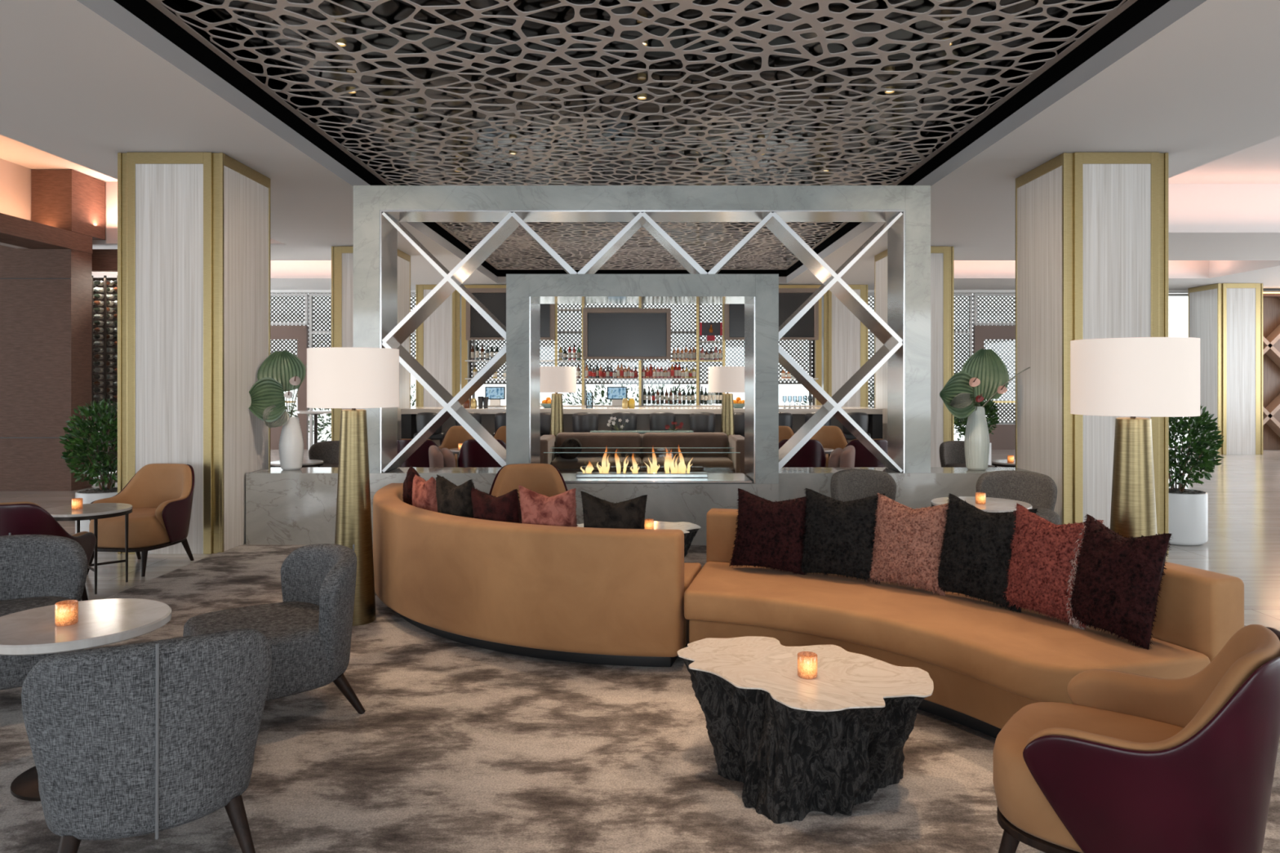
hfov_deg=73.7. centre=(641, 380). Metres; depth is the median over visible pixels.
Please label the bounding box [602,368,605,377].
bottle
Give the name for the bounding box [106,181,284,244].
wall
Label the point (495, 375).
bottle
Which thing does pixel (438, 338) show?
column
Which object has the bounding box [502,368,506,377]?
bottle
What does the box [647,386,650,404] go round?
bottle
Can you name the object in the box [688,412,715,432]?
bar stool
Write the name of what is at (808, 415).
bar stool
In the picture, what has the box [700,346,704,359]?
bottle
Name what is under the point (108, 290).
wine bottle
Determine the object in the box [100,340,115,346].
wine bottle
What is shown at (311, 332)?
window
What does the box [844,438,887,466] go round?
armchair
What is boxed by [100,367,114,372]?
wine bottle
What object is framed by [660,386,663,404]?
bottle
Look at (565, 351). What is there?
bottle
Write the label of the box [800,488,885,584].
cushion
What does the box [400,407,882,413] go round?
countertop
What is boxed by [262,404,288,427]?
fan palm leaf
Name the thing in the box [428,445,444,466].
cushion
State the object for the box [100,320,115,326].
wine bottle
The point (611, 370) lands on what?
bottle
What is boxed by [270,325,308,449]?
door
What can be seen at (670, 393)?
bottle
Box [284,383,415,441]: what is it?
hedge
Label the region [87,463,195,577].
armchair
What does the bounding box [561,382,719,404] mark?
hedge
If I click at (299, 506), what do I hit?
screen
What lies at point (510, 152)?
recessed light
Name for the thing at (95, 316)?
wine bottle
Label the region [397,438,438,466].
armchair
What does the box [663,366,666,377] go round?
bottle
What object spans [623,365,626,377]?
bottle
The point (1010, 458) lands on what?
candle holder
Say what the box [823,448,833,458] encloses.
round table
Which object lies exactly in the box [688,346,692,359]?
bottle
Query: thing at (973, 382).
anthurium
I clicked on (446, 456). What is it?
cushion
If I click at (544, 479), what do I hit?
armchair
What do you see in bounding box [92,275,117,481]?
display
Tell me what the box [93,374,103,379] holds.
wine bottle
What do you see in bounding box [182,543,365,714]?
chair
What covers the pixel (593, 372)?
bottle
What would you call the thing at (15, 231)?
trim
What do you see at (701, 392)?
bottle
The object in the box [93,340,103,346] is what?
wine bottle
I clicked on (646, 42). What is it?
recessed light
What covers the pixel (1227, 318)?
column
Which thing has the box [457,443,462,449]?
candle holder
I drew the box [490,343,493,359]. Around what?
bottle
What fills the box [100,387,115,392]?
wine bottle
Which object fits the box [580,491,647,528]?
cushion
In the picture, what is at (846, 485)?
chair
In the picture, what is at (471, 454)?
armchair
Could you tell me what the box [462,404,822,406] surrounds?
countertop
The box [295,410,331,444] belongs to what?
round table
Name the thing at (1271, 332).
slat
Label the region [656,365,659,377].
bottle
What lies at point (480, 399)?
shaker
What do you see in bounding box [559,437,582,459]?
bolster
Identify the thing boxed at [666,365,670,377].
bottle
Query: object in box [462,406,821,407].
countertop
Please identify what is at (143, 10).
trim
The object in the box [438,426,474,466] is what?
armchair
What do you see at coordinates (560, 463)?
seat cushion
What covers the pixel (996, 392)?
grass stem
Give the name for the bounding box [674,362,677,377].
bottle
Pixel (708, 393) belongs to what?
bottle
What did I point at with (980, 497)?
candle holder
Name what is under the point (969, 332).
window
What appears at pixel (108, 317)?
wine bottle
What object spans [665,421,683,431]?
flowers
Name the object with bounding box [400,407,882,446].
bar counter
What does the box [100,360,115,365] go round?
wine bottle
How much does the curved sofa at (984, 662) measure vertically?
0.710 m
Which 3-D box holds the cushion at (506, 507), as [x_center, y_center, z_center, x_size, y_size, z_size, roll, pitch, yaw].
[-0.830,0.842,4.930,0.389,0.466,0.200,0,0,28]
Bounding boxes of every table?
[0,598,171,801]
[44,502,132,594]
[270,459,323,467]
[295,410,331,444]
[448,448,459,466]
[577,520,701,557]
[590,431,693,433]
[677,635,933,823]
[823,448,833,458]
[930,496,1032,513]
[991,459,1015,467]
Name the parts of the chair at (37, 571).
seat, backrest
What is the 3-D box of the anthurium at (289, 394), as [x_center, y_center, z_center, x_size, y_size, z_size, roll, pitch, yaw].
[-3.317,0.253,7.976,0.074,0.340,0.253,0,0,-29]
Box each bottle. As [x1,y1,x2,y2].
[93,280,103,286]
[93,287,103,293]
[93,293,103,299]
[93,300,103,306]
[93,306,103,312]
[93,313,103,319]
[93,320,103,326]
[93,327,103,333]
[93,333,103,339]
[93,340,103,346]
[93,347,103,352]
[93,354,103,359]
[93,360,103,365]
[93,367,103,372]
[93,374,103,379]
[93,381,103,386]
[93,387,103,392]
[93,394,103,399]
[100,280,115,286]
[100,287,115,293]
[100,293,115,299]
[100,300,115,306]
[100,306,115,312]
[100,314,115,319]
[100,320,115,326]
[100,327,115,333]
[100,333,115,339]
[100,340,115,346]
[100,347,115,352]
[100,354,115,359]
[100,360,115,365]
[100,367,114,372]
[100,374,114,379]
[100,381,114,386]
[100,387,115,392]
[100,394,115,399]
[471,343,474,359]
[472,365,477,377]
[475,342,479,359]
[480,343,484,359]
[485,346,488,359]
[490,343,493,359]
[493,371,497,377]
[495,343,498,354]
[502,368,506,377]
[559,344,562,359]
[563,346,566,359]
[568,344,571,359]
[572,344,576,359]
[576,364,580,377]
[577,344,580,359]
[585,362,588,377]
[588,364,591,377]
[591,367,595,377]
[595,362,599,377]
[599,364,602,377]
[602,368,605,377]
[605,365,609,377]
[609,365,613,377]
[612,368,616,377]
[616,362,619,377]
[619,362,623,377]
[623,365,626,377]
[626,364,630,377]
[630,367,634,377]
[634,367,637,377]
[641,365,645,377]
[643,386,646,404]
[644,365,648,377]
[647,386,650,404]
[648,362,653,377]
[651,387,655,404]
[653,365,656,377]
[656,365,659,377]
[656,386,659,404]
[659,365,663,377]
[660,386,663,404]
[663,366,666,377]
[664,387,668,404]
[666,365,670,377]
[669,387,672,404]
[670,362,674,377]
[671,346,675,359]
[673,386,676,404]
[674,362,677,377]
[675,346,679,359]
[677,362,681,377]
[677,387,681,404]
[680,346,684,359]
[680,366,684,377]
[682,386,685,404]
[684,344,688,359]
[684,365,688,377]
[686,387,690,404]
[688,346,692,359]
[688,368,692,377]
[690,386,694,404]
[691,365,696,377]
[692,344,696,359]
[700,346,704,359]
[700,386,703,404]
[703,387,707,404]
[704,348,709,359]
[707,391,711,404]
[709,347,713,359]
[711,392,715,404]
[714,344,717,359]
[715,392,718,404]
[718,346,722,359]
[719,392,722,404]
[781,368,785,377]
[786,371,791,377]
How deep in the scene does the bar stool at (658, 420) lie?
12.31 m
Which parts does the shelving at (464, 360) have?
post, shelf, shelf, post, shelf, shelf, post, shelf, shelf, post, rail, shelf, shelf, post, shelf, shelf, post, shelf, post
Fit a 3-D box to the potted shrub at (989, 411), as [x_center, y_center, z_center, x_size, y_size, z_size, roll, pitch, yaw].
[5.557,0.819,14.204,0.745,1.361,0.749,0,0,8]
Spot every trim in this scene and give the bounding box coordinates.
[0,213,92,253]
[0,278,71,438]
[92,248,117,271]
[113,0,1169,276]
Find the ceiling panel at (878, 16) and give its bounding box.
[146,0,1137,269]
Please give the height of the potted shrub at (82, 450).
1.349 m
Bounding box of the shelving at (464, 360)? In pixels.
[461,284,822,407]
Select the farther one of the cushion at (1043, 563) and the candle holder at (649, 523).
the candle holder at (649, 523)
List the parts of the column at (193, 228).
brass trim, stone panel, brass trim, brass trim, stone panel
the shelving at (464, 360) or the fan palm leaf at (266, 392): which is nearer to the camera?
the fan palm leaf at (266, 392)
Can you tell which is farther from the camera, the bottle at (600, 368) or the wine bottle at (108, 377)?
the bottle at (600, 368)
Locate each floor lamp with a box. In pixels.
[306,346,399,626]
[540,366,576,457]
[708,366,744,437]
[1070,337,1199,537]
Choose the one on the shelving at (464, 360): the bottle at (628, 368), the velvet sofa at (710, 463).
the bottle at (628, 368)
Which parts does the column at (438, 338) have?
brass trim, brass trim, stone panel, brass trim, stone panel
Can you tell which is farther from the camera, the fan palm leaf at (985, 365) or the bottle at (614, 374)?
the bottle at (614, 374)
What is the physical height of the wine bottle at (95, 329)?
0.074 m
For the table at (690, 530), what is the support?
on the carpet
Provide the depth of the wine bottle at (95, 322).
12.94 m
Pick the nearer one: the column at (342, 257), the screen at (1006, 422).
the column at (342, 257)
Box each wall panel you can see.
[1262,393,1279,425]
[1262,406,1279,437]
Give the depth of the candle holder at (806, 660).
3.09 m
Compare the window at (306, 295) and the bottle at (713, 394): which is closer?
the bottle at (713, 394)
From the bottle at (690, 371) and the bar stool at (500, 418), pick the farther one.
the bottle at (690, 371)
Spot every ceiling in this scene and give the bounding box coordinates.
[0,0,1279,289]
[172,0,1111,263]
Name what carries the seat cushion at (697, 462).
on the velvet sofa at (710, 463)
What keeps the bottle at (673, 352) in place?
on the shelving at (464, 360)
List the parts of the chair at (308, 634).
seat, backrest, leg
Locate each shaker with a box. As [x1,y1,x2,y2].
[477,396,483,408]
[483,396,488,408]
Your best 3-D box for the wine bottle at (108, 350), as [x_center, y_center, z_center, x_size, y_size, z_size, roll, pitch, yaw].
[-8.120,-0.468,12.970,0.074,0.074,0.300,0,0,0]
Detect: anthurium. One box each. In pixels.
[284,390,293,418]
[288,375,300,417]
[968,377,980,407]
[975,393,983,410]
[982,384,1007,407]
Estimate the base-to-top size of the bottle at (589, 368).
0.290 m
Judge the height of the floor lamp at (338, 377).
1.685 m
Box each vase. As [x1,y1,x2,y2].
[278,416,303,470]
[964,406,989,470]
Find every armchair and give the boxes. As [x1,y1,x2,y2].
[0,502,96,600]
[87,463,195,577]
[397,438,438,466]
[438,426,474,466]
[457,438,506,466]
[488,463,568,522]
[493,426,506,444]
[778,426,794,442]
[778,438,826,466]
[810,426,848,466]
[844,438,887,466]
[992,624,1279,852]
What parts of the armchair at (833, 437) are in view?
seat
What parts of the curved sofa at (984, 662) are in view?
seat, backrest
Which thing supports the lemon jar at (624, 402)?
on the bar counter at (408, 415)
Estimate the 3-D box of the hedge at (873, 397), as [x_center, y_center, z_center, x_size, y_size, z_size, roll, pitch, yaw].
[6.227,0.834,21.201,5.314,1.674,1.052,0,0,0]
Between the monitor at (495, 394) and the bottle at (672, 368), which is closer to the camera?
the monitor at (495, 394)
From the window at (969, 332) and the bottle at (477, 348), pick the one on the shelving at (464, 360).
the bottle at (477, 348)
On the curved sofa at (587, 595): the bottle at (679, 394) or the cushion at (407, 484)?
the cushion at (407, 484)
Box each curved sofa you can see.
[373,483,701,666]
[684,508,1244,738]
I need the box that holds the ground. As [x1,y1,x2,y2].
[284,403,1187,429]
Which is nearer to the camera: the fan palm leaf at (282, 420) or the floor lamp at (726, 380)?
the fan palm leaf at (282, 420)
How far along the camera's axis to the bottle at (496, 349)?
17.61 m
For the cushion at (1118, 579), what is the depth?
3.48 m
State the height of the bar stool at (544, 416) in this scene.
1.046 m
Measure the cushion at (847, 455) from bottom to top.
0.450 m
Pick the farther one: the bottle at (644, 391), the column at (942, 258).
the bottle at (644, 391)
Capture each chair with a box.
[0,533,88,690]
[21,627,271,852]
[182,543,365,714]
[308,440,339,466]
[428,445,455,466]
[827,445,855,466]
[830,467,896,502]
[939,440,995,466]
[975,469,1060,524]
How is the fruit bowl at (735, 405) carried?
on the bar counter at (408, 415)
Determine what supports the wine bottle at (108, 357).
in the display at (104, 278)
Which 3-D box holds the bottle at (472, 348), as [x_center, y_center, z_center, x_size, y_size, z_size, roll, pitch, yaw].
[-3.500,-0.592,17.625,0.074,0.340,0.074,0,0,0]
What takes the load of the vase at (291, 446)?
on the screen at (299, 506)
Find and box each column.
[117,151,270,554]
[331,246,410,440]
[415,284,469,407]
[814,284,867,407]
[874,246,954,466]
[1015,151,1168,553]
[1187,283,1262,454]
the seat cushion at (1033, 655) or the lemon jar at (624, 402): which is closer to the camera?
the seat cushion at (1033, 655)
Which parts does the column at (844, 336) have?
stone panel, brass trim, brass trim, stone panel, brass trim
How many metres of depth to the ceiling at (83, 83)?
6.89 m
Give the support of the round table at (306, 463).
on the floor
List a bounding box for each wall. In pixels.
[0,158,31,248]
[0,244,92,491]
[31,169,105,239]
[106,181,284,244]
[270,289,1279,293]
[469,303,814,404]
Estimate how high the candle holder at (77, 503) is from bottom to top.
0.076 m
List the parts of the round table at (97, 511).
leg, leg, leg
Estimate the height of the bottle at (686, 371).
0.264 m
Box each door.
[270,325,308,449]
[973,325,1015,449]
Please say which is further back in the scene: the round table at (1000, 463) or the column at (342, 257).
the column at (342, 257)
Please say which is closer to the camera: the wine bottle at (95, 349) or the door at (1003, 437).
the wine bottle at (95, 349)
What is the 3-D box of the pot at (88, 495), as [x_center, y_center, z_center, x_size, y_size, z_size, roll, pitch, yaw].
[-5.020,1.249,8.000,0.490,0.501,0.490,0,0,0]
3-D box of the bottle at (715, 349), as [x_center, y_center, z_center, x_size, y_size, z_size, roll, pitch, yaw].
[1.525,-0.582,17.619,0.074,0.320,0.074,0,0,0]
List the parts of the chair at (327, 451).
seat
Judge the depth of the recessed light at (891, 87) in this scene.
6.76 m
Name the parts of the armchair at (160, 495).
leg, seat, leg, seat frame, leg, leg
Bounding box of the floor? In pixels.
[0,423,1279,631]
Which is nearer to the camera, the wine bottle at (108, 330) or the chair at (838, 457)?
the chair at (838, 457)
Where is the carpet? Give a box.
[0,545,1279,852]
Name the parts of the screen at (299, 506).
post, hearth post, hearth post, post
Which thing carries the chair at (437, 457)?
on the carpet
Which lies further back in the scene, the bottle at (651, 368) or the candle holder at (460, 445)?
the bottle at (651, 368)
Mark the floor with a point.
(1243, 491)
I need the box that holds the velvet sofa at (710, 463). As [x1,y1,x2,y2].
[540,432,744,474]
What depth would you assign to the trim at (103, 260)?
12.45 m
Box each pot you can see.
[75,486,117,533]
[987,442,991,465]
[1168,488,1208,546]
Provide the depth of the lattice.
18.50 m
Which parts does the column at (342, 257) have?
brass trim, brass trim, stone panel, stone panel, brass trim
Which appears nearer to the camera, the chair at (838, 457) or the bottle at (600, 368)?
the chair at (838, 457)
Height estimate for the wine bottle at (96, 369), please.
0.074 m
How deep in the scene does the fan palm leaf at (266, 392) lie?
7.96 m
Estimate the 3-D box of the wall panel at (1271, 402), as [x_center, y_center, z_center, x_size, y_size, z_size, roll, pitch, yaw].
[14.267,-0.117,18.345,3.212,3.102,0.290,0,0,0]
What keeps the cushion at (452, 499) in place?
on the curved sofa at (587, 595)
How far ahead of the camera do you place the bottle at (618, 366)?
17.58 m
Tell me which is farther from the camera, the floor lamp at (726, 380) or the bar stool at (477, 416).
the bar stool at (477, 416)
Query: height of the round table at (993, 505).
0.580 m
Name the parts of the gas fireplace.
burner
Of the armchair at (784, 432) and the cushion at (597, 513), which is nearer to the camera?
the cushion at (597, 513)
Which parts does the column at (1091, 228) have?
stone panel, brass trim, brass trim, stone panel, brass trim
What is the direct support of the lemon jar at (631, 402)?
on the bar counter at (408, 415)
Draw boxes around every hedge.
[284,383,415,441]
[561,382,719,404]
[789,384,998,440]
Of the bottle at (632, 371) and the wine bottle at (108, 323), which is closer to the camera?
the wine bottle at (108, 323)
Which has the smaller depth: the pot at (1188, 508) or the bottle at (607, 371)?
the pot at (1188, 508)
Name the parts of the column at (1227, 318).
stone panel, brass trim, brass trim, stone panel, brass trim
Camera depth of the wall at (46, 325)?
11.60 m
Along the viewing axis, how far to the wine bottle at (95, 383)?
12.94 m
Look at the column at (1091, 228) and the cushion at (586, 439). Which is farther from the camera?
the cushion at (586, 439)
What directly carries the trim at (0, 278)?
attached to the wall at (46, 325)
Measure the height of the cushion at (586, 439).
0.315 m
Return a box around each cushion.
[401,466,421,505]
[411,475,437,511]
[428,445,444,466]
[435,474,474,518]
[440,448,455,466]
[471,487,521,523]
[518,484,577,527]
[550,456,641,469]
[555,432,641,456]
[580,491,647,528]
[642,432,728,456]
[642,456,733,469]
[684,561,1210,703]
[684,562,701,592]
[728,488,806,575]
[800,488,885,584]
[827,448,843,466]
[840,445,855,466]
[868,493,948,595]
[936,493,1038,612]
[998,502,1104,630]
[1066,514,1173,649]
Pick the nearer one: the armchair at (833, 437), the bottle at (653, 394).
the armchair at (833, 437)
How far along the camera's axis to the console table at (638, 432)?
11.88 m
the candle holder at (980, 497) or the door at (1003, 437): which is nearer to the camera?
the candle holder at (980, 497)
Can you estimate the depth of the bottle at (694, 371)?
17.58 m
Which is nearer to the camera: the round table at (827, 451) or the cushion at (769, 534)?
the cushion at (769, 534)
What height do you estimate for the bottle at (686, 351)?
0.320 m
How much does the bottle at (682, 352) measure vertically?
0.280 m
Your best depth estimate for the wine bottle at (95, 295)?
12.94 m
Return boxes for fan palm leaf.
[248,377,286,422]
[257,350,306,417]
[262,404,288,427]
[939,371,975,418]
[949,392,972,408]
[961,347,1008,406]
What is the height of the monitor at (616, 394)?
0.380 m
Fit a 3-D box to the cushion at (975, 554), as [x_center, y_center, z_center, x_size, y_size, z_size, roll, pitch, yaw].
[1.647,0.826,4.127,0.226,0.532,0.491,0,0,-37]
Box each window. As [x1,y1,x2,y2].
[270,293,308,324]
[309,293,415,448]
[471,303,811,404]
[867,293,972,358]
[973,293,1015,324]
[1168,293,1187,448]
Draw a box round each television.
[466,288,555,340]
[582,308,671,359]
[724,288,818,340]
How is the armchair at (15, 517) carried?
on the floor
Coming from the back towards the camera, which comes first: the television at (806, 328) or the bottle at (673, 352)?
the bottle at (673, 352)
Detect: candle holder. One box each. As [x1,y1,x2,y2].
[54,600,78,626]
[71,497,82,509]
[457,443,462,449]
[644,518,653,528]
[797,651,817,679]
[975,492,986,504]
[1007,455,1013,462]
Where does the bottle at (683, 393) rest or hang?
on the shelving at (464, 360)
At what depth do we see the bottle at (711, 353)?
17.58 m
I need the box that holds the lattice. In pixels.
[1262,291,1279,449]
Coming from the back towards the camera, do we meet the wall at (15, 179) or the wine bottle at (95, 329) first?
the wine bottle at (95, 329)
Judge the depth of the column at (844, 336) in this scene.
17.56 m
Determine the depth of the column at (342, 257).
12.58 m
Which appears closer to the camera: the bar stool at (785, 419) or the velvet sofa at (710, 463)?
the velvet sofa at (710, 463)
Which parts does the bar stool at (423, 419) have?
backrest, seat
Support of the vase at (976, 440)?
on the screen at (299, 506)
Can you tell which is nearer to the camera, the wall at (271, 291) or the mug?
the mug
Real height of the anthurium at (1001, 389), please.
0.290 m
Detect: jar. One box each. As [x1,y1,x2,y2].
[470,398,476,408]
[622,398,628,408]
[628,398,635,408]
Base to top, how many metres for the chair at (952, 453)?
0.727 m
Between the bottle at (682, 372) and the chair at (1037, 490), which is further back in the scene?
the bottle at (682, 372)
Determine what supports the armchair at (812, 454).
on the carpet
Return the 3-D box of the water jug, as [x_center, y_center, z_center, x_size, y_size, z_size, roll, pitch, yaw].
[-0.806,0.300,13.100,0.120,0.240,0.118,0,0,0]
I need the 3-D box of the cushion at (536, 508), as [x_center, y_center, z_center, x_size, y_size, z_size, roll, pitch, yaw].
[-0.512,0.826,4.761,0.369,0.484,0.196,0,0,23]
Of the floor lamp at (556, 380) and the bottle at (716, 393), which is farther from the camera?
the bottle at (716, 393)
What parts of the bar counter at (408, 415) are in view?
panel, panel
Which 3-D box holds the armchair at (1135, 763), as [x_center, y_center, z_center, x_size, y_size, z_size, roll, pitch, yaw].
[1.417,1.090,2.454,0.718,0.806,0.664,0,0,37]
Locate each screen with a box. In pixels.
[245,185,1039,545]
[270,293,415,357]
[867,293,1015,424]
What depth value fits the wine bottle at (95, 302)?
12.93 m
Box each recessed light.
[334,38,346,46]
[346,86,356,93]
[508,150,516,154]
[636,93,646,99]
[642,40,648,45]
[884,86,894,93]
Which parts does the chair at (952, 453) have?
backrest, seat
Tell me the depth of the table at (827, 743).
2.98 m
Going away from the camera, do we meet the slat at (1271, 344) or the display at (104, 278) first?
the display at (104, 278)
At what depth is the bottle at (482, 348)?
17.60 m
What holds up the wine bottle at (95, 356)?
in the display at (104, 278)
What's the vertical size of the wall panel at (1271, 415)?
1.419 m
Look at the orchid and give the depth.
12.01 m
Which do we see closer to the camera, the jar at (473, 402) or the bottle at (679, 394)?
the jar at (473, 402)
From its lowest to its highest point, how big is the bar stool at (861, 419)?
1.046 m
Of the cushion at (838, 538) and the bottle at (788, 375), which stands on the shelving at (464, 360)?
the bottle at (788, 375)
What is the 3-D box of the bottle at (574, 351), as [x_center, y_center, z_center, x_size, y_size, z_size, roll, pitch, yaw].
[-1.397,-0.582,17.607,0.074,0.320,0.074,0,0,0]
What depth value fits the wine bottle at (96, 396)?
12.93 m
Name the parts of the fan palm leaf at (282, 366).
blade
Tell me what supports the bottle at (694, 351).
on the shelving at (464, 360)
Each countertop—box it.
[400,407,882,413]
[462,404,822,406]
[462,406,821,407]
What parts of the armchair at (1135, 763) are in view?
leg, seat frame, seat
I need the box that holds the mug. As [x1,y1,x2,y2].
[463,399,470,408]
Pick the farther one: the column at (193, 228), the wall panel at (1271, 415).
the wall panel at (1271, 415)
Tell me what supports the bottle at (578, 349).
on the shelving at (464, 360)
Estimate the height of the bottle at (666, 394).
0.330 m
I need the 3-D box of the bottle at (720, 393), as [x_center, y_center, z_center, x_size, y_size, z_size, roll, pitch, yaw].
[1.625,0.295,17.621,0.074,0.360,0.074,0,0,0]
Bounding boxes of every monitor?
[484,386,505,405]
[607,386,626,405]
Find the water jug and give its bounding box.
[585,392,593,408]
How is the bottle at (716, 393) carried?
on the shelving at (464, 360)
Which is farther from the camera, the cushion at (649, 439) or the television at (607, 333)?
the television at (607, 333)
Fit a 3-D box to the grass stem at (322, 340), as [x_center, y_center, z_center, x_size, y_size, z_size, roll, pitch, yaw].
[-3.185,0.017,8.100,0.337,0.809,0.012,0,0,0]
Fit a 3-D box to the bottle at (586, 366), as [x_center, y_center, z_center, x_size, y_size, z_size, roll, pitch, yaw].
[-1.139,-0.213,17.603,0.074,0.320,0.074,0,0,0]
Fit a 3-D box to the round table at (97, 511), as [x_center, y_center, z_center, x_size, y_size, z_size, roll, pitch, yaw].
[-4.020,1.212,6.180,0.570,0.575,0.570,0,0,0]
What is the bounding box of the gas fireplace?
[543,447,751,483]
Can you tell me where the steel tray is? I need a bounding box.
[560,473,751,483]
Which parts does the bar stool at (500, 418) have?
backrest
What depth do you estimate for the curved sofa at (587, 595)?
4.49 m
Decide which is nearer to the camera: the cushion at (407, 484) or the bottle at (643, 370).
the cushion at (407, 484)
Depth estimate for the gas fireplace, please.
8.02 m
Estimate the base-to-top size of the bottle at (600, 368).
0.290 m
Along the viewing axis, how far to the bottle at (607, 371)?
17.60 m
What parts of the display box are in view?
panel, lid, panel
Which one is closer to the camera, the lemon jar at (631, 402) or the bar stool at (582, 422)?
the bar stool at (582, 422)
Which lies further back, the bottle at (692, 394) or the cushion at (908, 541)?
the bottle at (692, 394)
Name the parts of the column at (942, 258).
brass trim, stone panel, stone panel, brass trim, brass trim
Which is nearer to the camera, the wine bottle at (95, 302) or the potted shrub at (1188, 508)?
the potted shrub at (1188, 508)
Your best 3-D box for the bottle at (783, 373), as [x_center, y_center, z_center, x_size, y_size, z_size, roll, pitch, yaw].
[2.920,-0.157,17.613,0.092,0.208,0.092,0,0,0]
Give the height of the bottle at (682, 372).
0.236 m
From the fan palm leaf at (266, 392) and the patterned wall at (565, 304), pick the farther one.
the patterned wall at (565, 304)
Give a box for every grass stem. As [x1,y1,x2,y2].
[290,340,324,417]
[982,366,1030,406]
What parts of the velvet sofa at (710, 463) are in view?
arm, backrest, frame, arm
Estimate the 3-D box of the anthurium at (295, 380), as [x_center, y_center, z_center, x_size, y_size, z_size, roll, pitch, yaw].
[-3.277,0.188,7.961,0.080,0.470,0.310,0,0,-40]
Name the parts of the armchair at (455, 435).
seat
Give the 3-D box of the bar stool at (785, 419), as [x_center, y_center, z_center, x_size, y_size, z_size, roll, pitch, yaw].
[1.998,0.978,12.528,0.464,1.046,0.484,0,0,0]
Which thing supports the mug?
on the bar counter at (408, 415)
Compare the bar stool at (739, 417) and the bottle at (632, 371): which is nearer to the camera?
the bar stool at (739, 417)
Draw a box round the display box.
[699,322,722,341]
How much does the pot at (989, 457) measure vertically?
0.494 m
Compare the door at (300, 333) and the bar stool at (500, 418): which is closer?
the bar stool at (500, 418)
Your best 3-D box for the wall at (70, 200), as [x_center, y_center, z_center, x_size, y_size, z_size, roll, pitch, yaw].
[-8.025,-2.453,11.965,0.549,0.835,0.730,0,0,0]
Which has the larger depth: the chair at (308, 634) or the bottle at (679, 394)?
the bottle at (679, 394)
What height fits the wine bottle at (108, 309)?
0.074 m
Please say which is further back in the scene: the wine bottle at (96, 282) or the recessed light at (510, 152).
the wine bottle at (96, 282)
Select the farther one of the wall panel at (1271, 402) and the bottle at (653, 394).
the wall panel at (1271, 402)
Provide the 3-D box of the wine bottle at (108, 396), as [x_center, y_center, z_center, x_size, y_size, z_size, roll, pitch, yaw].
[-8.120,0.246,12.970,0.074,0.074,0.300,0,0,0]
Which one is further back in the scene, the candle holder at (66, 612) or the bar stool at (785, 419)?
the bar stool at (785, 419)
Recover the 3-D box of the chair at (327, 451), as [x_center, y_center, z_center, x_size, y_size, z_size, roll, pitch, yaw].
[-4.050,1.143,10.906,0.639,0.727,0.678,0,0,11]
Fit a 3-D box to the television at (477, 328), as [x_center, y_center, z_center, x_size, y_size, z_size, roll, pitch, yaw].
[-2.686,-1.360,17.445,1.808,1.056,0.090,0,0,0]
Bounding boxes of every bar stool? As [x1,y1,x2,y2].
[413,412,446,444]
[455,412,481,426]
[492,412,506,436]
[540,412,551,436]
[572,412,598,432]
[610,412,636,431]
[648,412,675,431]
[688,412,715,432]
[733,412,744,437]
[778,412,792,428]
[804,412,831,426]
[842,412,871,439]
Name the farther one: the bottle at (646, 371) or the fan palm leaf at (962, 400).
the bottle at (646, 371)
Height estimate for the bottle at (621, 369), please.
0.320 m
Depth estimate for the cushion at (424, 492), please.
5.36 m
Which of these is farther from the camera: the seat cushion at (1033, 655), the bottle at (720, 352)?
the bottle at (720, 352)
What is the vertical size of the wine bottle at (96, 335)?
0.074 m
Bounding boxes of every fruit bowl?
[540,403,551,408]
[733,403,744,408]
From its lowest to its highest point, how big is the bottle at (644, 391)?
0.360 m
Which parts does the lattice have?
rail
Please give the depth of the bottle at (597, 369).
17.60 m
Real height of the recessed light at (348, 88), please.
0.030 m
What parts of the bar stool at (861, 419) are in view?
seat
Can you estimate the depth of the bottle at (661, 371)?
17.58 m
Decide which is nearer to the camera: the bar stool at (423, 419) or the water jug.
the bar stool at (423, 419)
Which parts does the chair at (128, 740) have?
leg, seat, leg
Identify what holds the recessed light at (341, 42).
attached to the ceiling panel at (878, 16)
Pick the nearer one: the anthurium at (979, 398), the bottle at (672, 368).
the anthurium at (979, 398)
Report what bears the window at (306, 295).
in the wall at (271, 291)
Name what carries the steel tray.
on the gas fireplace
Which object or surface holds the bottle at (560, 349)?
on the shelving at (464, 360)
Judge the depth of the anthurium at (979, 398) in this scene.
7.89 m
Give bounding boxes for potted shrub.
[58,398,117,533]
[954,396,999,465]
[1168,405,1223,546]
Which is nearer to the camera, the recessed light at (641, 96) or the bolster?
the recessed light at (641, 96)
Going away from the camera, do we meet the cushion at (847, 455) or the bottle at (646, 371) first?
the cushion at (847, 455)
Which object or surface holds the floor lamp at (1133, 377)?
on the carpet
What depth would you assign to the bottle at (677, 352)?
17.59 m
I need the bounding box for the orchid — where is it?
[606,416,629,431]

